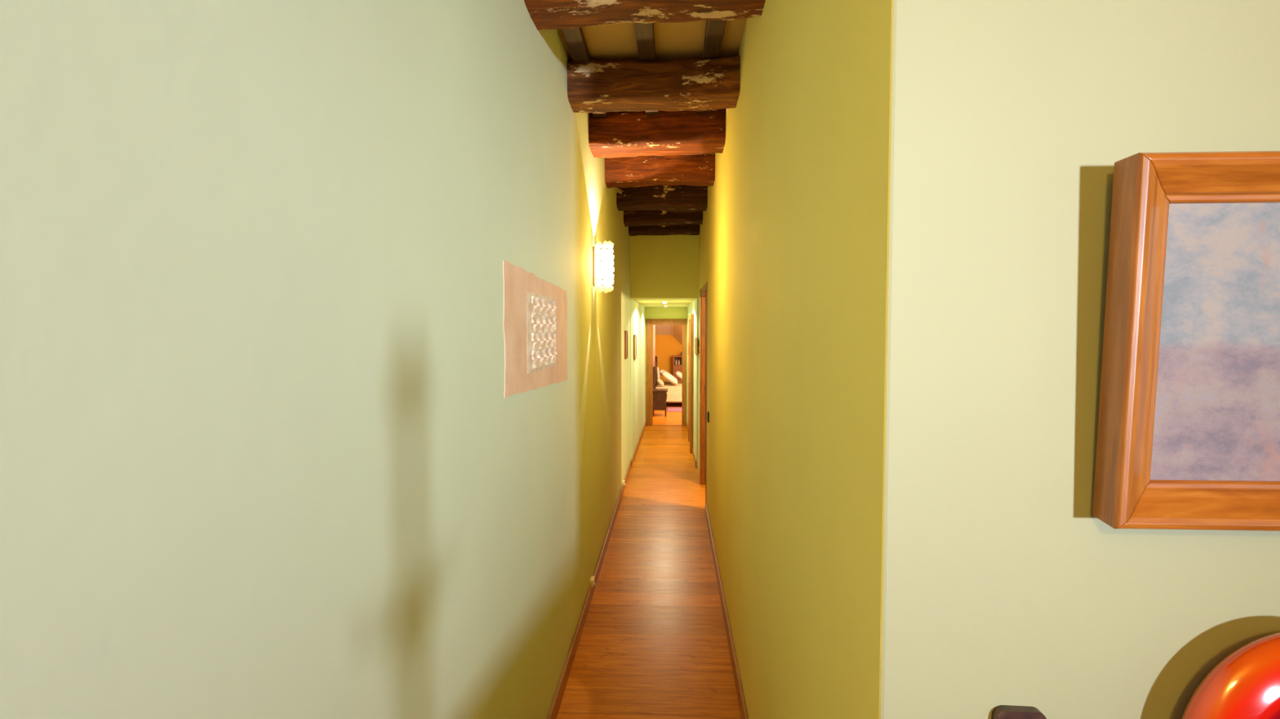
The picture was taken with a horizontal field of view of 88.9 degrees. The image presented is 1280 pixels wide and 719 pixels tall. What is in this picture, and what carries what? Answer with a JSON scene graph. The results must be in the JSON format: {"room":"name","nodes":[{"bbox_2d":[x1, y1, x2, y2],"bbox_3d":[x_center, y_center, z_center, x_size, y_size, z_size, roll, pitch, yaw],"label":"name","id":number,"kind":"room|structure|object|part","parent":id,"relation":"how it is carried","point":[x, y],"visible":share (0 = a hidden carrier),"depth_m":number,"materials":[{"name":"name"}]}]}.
{"room":"home hallway","nodes":[
{"label":"home hallway","id":0,"kind":"room"},
{"bbox_2d":[0,0,630,718],"bbox_3d":[-0.513,0.120,1.269,0.120,3.040,13.470,0,3,3],"label":"wall","id":1,"kind":"structure","parent":0,"point":[264,453],"depth_m":0.88,"materials":[{"name":"paint"}]},
{"bbox_2d":[502,260,567,398],"bbox_3d":[-0.379,-0.102,2.586,0.017,0.459,1.201,0,3,3],"label":"poster","id":2,"kind":"object","parent":1,"relation":"attached to","point":[535,327],"visible":1,"depth_m":2.37,"materials":[{"name":"paper"}]},
{"bbox_2d":[589,576,595,586],"bbox_3d":[-0.297,1.408,4.141,0.034,0.043,0.080,0,3,3],"label":"socket","id":3,"kind":"object","parent":1,"relation":"attached to","point":[592,583],"visible":1,"depth_m":4.10,"materials":[{"name":"white plastic"}]},
{"bbox_2d":[546,422,645,718],"bbox_3d":[-0.200,1.381,5.869,0.057,0.088,11.160,0,3,3],"label":"baseboard","id":4,"kind":"structure","parent":1,"relation":"attached to","point":[557,704],"depth_m":3.79,"materials":[{"name":"brown wood"}]},
{"bbox_2d":[547,484,623,718],"bbox_3d":[-0.330,1.438,3.642,0.006,0.007,6.300,0,3,3],"label":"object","id":5,"kind":"structure","parent":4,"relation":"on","point":[623,484],"depth_m":3.50,"materials":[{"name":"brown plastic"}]},
{"bbox_2d":[592,240,613,293],"bbox_3d":[-0.236,-0.607,4.274,0.134,0.344,0.177,0,3,3],"label":"wall lamp","id":6,"kind":"object","parent":1,"relation":"attached to","point":[606,258],"visible":1,"depth_m":4.22,"materials":[{"name":"white glass"}]},
{"bbox_3d":[-0.297,-0.607,4.276,0.012,0.250,0.120,0,3,3],"label":"plate","id":7,"kind":"part","parent":6,"relation":"part of","materials":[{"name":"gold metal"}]},
{"bbox_2d":[624,330,627,359],"bbox_3d":[-0.152,-0.165,7.186,0.016,0.308,0.300,0,3,3],"label":"picture","id":8,"kind":"object","parent":1,"relation":"attached to","point":[625,331],"visible":1,"depth_m":7.04,"materials":[{"name":"brown wood"}]},
{"bbox_2d":[626,332,626,356],"bbox_3d":[-0.156,-0.165,7.187,0.008,0.268,0.260,0,3,3],"label":"print","id":9,"kind":"object","parent":8,"relation":"attached to","point":[626,332],"depth_m":7.24,"materials":[{"name":"wood"}]},
{"bbox_2d":[630,297,644,459],"bbox_3d":[-0.077,0.207,9.721,0.168,2.072,3.430,0,3,3],"label":"wall","id":10,"kind":"structure","parent":0,"point":[637,310],"depth_m":9.22,"materials":[{"name":"paint"}]},
{"bbox_2d":[633,334,636,359],"bbox_3d":[-0.066,-0.167,8.636,0.016,0.320,0.400,0,3,3],"label":"picture","id":11,"kind":"object","parent":10,"relation":"attached to","point":[634,335],"visible":1,"depth_m":8.44,"materials":[{"name":"brown wood"}]},
{"bbox_2d":[555,402,741,718],"bbox_3d":[1.785,1.479,5.795,4.500,0.100,22.800,0,3,3],"label":"floor","id":12,"kind":"structure","parent":0,"point":[653,644],"depth_m":3.93,"materials":[{"name":"laminate"}]},
{"bbox_2d":[653,388,667,416],"bbox_3d":[0.389,0.842,12.815,0.315,0.512,0.370,0,3,3],"label":"nightstand","id":13,"kind":"object","parent":12,"relation":"on","point":[660,395],"visible":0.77,"depth_m":12.65,"materials":[{"name":"brown wood"}]},
{"bbox_2d":[653,356,681,402],"bbox_3d":[1.294,0.483,14.914,1.975,1.030,1.880,0,3,3],"label":"bed","id":14,"kind":"object","parent":12,"relation":"on","point":[674,391],"visible":0.09,"depth_m":14.08,"materials":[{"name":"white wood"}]},
{"bbox_3d":[0.343,0.481,14.960,0.070,1.030,1.880,0,3,3],"label":"headboard","id":15,"kind":"part","parent":14,"relation":"part of","materials":[{"name":"brown wood"}]},
{"bbox_2d":[656,366,660,384],"bbox_3d":[0.405,0.355,14.551,0.092,0.399,0.361,0,3,7],"label":"pillow","id":16,"kind":"object","parent":14,"relation":"on","point":[657,368],"visible":0.76,"depth_m":14.40,"materials":[{"name":"beige fabric"}]},
{"bbox_2d":[657,378,663,386],"bbox_3d":[0.446,0.497,14.225,0.153,0.152,0.220,0,3,3],"label":"pillow","id":17,"kind":"object","parent":14,"relation":"on","point":[660,381],"visible":1,"depth_m":14.13,"materials":[{"name":"beige fabric"}]},
{"bbox_2d":[659,369,668,376],"bbox_3d":[0.631,0.369,15.202,0.349,0.268,0.540,0,3,3],"label":"pillow","id":18,"kind":"object","parent":14,"relation":"on","point":[660,371],"visible":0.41,"depth_m":14.99,"materials":[{"name":"beige fabric"}]},
{"bbox_2d":[662,371,677,384],"bbox_3d":[0.671,0.407,14.620,0.348,0.267,0.541,0,3,3],"label":"pillow","id":19,"kind":"object","parent":14,"relation":"on","point":[669,377],"visible":1,"depth_m":14.39,"materials":[{"name":"beige fabric"}]},
{"bbox_2d":[675,371,681,379],"bbox_3d":[0.989,0.397,15.165,0.316,0.242,0.540,0,3,3],"label":"pillow","id":20,"kind":"object","parent":14,"relation":"on","point":[678,374],"visible":0.41,"depth_m":14.93,"materials":[{"name":"beige fabric"}]},
{"bbox_2d":[666,407,681,411],"bbox_3d":[1.425,1.051,13.686,1.700,0.012,0.650,0,3,3],"label":"rug","id":21,"kind":"object","parent":12,"relation":"on","point":[669,409],"visible":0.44,"depth_m":13.70,"materials":[{"name":"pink fabric"}]},
{"bbox_2d":[672,355,681,381],"bbox_3d":[1.310,0.414,16.393,1.000,1.030,0.320,0,3,3],"label":"bookcase","id":22,"kind":"object","parent":12,"relation":"on","point":[677,367],"visible":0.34,"depth_m":16.26,"materials":[{"name":"brown wood"}]},
{"bbox_3d":[1.317,0.023,16.515,0.900,0.200,0.020,0,3,3],"label":"panel","id":23,"kind":"part","parent":22,"relation":"part of","materials":[{"name":"brown wood"}]},
{"bbox_3d":[1.064,1.222,0.824,1.050,0.881,0.315,0,3,3],"label":"console table","id":24,"kind":"object","parent":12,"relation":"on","visible":0},
{"bbox_2d":[1182,632,1279,718],"bbox_3d":[0.933,0.576,0.914,0.350,0.401,0.100,0,3,3],"label":"decorative dish","id":25,"kind":"object","parent":24,"relation":"on","point":[1245,684],"visible":1,"depth_m":0.90,"materials":[{"name":"red ceramic"}]},
{"bbox_2d":[558,17,746,153],"bbox_3d":[1.560,-1.454,1.112,4.500,0.120,13.710,0,3,3],"label":"ceiling","id":26,"kind":"structure","parent":0,"point":[673,41],"depth_m":3.05,"materials":[{"name":"paint"}]},
{"bbox_2d":[561,27,606,117],"bbox_3d":[-0.220,-1.531,4.498,0.080,0.045,6.843,0,3,3],"label":"joist","id":27,"kind":"object","parent":26,"relation":"attached to","point":[575,38],"visible":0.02,"depth_m":3.00,"materials":[{"name":"brown wood"}]},
{"bbox_2d":[524,0,765,31],"bbox_3d":[0.019,-1.344,2.314,0.923,0.217,0.329,0,3,8],"label":"ceiling beam","id":28,"kind":"structure","parent":26,"relation":"attached to","point":[545,15],"depth_m":2.33,"materials":[{"name":"brown wood"}]},
{"bbox_2d":[634,22,663,186],"bbox_3d":[0.100,-1.530,4.482,0.080,0.045,6.843,0,3,3],"label":"joist","id":29,"kind":"object","parent":26,"relation":"attached to","point":[645,37],"visible":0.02,"depth_m":2.97,"materials":[{"name":"brown wood"}]},
{"bbox_2d":[567,55,740,113],"bbox_3d":[0.067,-1.372,3.271,0.911,0.208,0.284,0,3,6],"label":"ceiling beam","id":30,"kind":"structure","parent":26,"relation":"attached to","point":[599,86],"depth_m":3.16,"materials":[{"name":"brown wood"}]},
{"bbox_2d":[588,108,725,158],"bbox_3d":[0.108,-1.427,4.122,0.893,0.238,0.361,0,3,3],"label":"ceiling beam","id":31,"kind":"structure","parent":26,"relation":"attached to","point":[615,135],"depth_m":3.98,"materials":[{"name":"orange wood"}]},
{"bbox_2d":[604,153,715,188],"bbox_3d":[0.155,-1.463,5.060,0.893,0.227,0.319,0,3,3],"label":"ceiling beam","id":32,"kind":"structure","parent":26,"relation":"attached to","point":[668,170],"depth_m":4.93,"materials":[{"name":"orange wood"}]},
{"bbox_2d":[616,185,707,212],"bbox_3d":[0.207,-1.511,6.110,0.893,0.229,0.308,0,3,3],"label":"ceiling beam","id":33,"kind":"structure","parent":26,"relation":"attached to","point":[686,198],"depth_m":5.97,"materials":[{"name":"brown wood"}]},
{"bbox_2d":[623,209,702,226],"bbox_3d":[0.249,-1.549,6.971,0.893,0.227,0.289,0,3,3],"label":"ceiling beam","id":34,"kind":"structure","parent":26,"relation":"attached to","point":[642,217],"depth_m":6.84,"materials":[{"name":"brown wood"}]},
{"bbox_2d":[628,224,699,235],"bbox_3d":[0.288,-1.592,7.750,0.893,0.225,0.296,0,3,3],"label":"ceiling beam","id":35,"kind":"structure","parent":26,"relation":"attached to","point":[685,229],"depth_m":7.63,"materials":[{"name":"brown wood"}]},
{"bbox_2d":[688,20,726,186],"bbox_3d":[0.409,-1.530,4.467,0.080,0.045,6.843,0,3,3],"label":"joist","id":36,"kind":"object","parent":26,"relation":"attached to","point":[714,30],"visible":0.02,"depth_m":2.94,"materials":[{"name":"brown wood"}]},
{"bbox_2d":[631,298,696,307],"bbox_3d":[0.382,-0.894,9.717,1.080,0.128,3.290,0,3,3],"label":"ceiling","id":37,"kind":"structure","parent":0,"point":[646,303],"depth_m":9.22,"materials":[{"name":"paint"}]},
{"bbox_2d":[630,234,698,298],"bbox_3d":[0.359,-1.233,7.983,0.953,0.968,0.140,0,3,3],"label":"wall","id":38,"kind":"structure","parent":0,"point":[662,266],"depth_m":7.92,"materials":[{"name":"paint"}]},
{"bbox_2d":[644,307,687,425],"bbox_3d":[0.866,-0.288,11.430,4.600,2.900,0.120,0,3,3],"label":"wall","id":39,"kind":"structure","parent":0,"point":[650,313],"depth_m":11.37,"materials":[{"name":"paint"}]},
{"bbox_2d":[646,319,686,426],"bbox_3d":[0.461,0.226,11.463,0.700,1.870,0.164,0,3,3],"label":"door","id":40,"kind":"structure","parent":39,"relation":"in","point":[650,322],"depth_m":11.39,"materials":[{"name":"brown wood"}]},
{"bbox_2d":[654,335,682,381],"bbox_3d":[1.122,-0.532,16.608,4.600,2.900,0.100,0,3,3],"label":"wall","id":41,"kind":"structure","parent":0,"point":[666,346],"depth_m":16.60,"materials":[{"name":"orange paint"}]},
{"bbox_2d":[655,324,682,345],"bbox_3d":[1.660,-1.038,14.804,3.150,1.800,3.400,0,3,3],"label":"ceiling","id":42,"kind":"structure","parent":0,"point":[676,331],"depth_m":16.19,"materials":[{"name":"paint"}]},
{"bbox_2d":[653,324,655,366],"bbox_3d":[0.253,-0.816,13.283,0.113,1.920,0.218,0,3,3],"label":"curtain","id":43,"kind":"object","parent":42,"relation":"hanging from","point":[654,326],"visible":0.23,"depth_m":13.24,"materials":[{"name":"pink fabric"}]},
{"bbox_2d":[687,297,698,467],"bbox_3d":[0.829,0.209,9.677,0.178,2.072,3.429,0,3,3],"label":"wall","id":44,"kind":"structure","parent":0,"point":[693,308],"depth_m":8.39,"materials":[{"name":"paint"}]},
{"bbox_2d":[688,314,693,453],"bbox_3d":[0.728,0.308,9.390,0.072,1.900,1.020,0,3,3],"label":"door","id":45,"kind":"structure","parent":44,"relation":"in","point":[691,330],"depth_m":8.90,"materials":[{"name":"brown wood"}]},
{"bbox_2d":[686,422,696,467],"bbox_3d":[0.753,1.207,9.707,0.012,0.075,3.390,0,3,2],"label":"baseboard","id":46,"kind":"structure","parent":44,"relation":"attached to","point":[693,452],"depth_m":8.59,"materials":[{"name":"brown wood"}]},
{"bbox_2d":[694,337,697,355],"bbox_3d":[0.685,-0.164,7.987,0.016,0.205,0.580,0,3,3],"label":"picture","id":47,"kind":"object","parent":44,"relation":"attached to","point":[695,339],"visible":1,"depth_m":7.70,"materials":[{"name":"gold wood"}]},
{"bbox_2d":[697,0,893,718],"bbox_3d":[0.599,-0.030,4.459,0.120,3.040,6.981,0,3,3],"label":"wall","id":48,"kind":"structure","parent":0,"point":[798,199],"depth_m":1.59,"materials":[{"name":"paint"}]},
{"bbox_2d":[698,282,706,502],"bbox_3d":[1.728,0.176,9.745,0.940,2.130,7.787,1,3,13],"label":"door","id":49,"kind":"structure","parent":48,"relation":"in","point":[703,292],"depth_m":7.07,"materials":[{"name":"brown wood"}]},
{"bbox_3d":[0.613,0.352,6.027,0.004,2.130,0.034,0,3,3],"label":"casing","id":50,"kind":"part","parent":49,"relation":"part of","materials":[{"name":"brown wood"}]},
{"bbox_2d":[706,410,709,422],"bbox_3d":[0.590,0.494,5.667,0.014,0.090,0.120,0,3,3],"label":"light switch","id":51,"kind":"object","parent":48,"relation":"attached to","point":[708,412],"visible":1,"depth_m":5.61,"materials":[{"name":"black plastic"}]},
{"bbox_2d":[705,502,748,718],"bbox_3d":[0.483,1.485,3.535,0.014,0.100,4.968,0,3,3],"label":"baseboard","id":52,"kind":"structure","parent":48,"relation":"attached to","point":[742,704],"depth_m":3.50,"materials":[{"name":"brown wood"}]},
{"bbox_2d":[880,0,1279,718],"bbox_3d":[2.019,0.135,0.956,3.300,3.040,0.120,0,3,3],"label":"wall","id":53,"kind":"structure","parent":0,"point":[1011,120],"depth_m":0.96,"materials":[{"name":"paint"}]},
{"bbox_2d":[991,705,1046,718],"bbox_3d":[0.567,0.623,0.983,0.092,0.200,0.016,1,3,3],"label":"wall plaque","id":54,"kind":"object","parent":53,"relation":"attached to","point":[1000,712],"visible":1,"depth_m":0.97,"materials":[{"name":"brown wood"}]},
{"bbox_2d":[1092,151,1279,531],"bbox_3d":[1.061,-0.019,0.888,0.808,0.509,0.087,0,3,3],"label":"framed painting","id":55,"kind":"object","parent":53,"relation":"attached to","point":[1188,433],"visible":1,"depth_m":0.90,"materials":[{"name":"brown wood"}]},
{"bbox_3d":[1.062,0.202,0.906,0.806,0.063,0.062,0,5,3],"label":"frame rail","id":56,"kind":"part","parent":55,"relation":"part of","materials":[{"name":"brown wood"}]},
{"bbox_3d":[1.061,-0.242,0.866,0.806,0.063,0.062,0,5,3],"label":"frame rail","id":57,"kind":"part","parent":55,"relation":"part of","materials":[{"name":"brown wood"}]}
]}

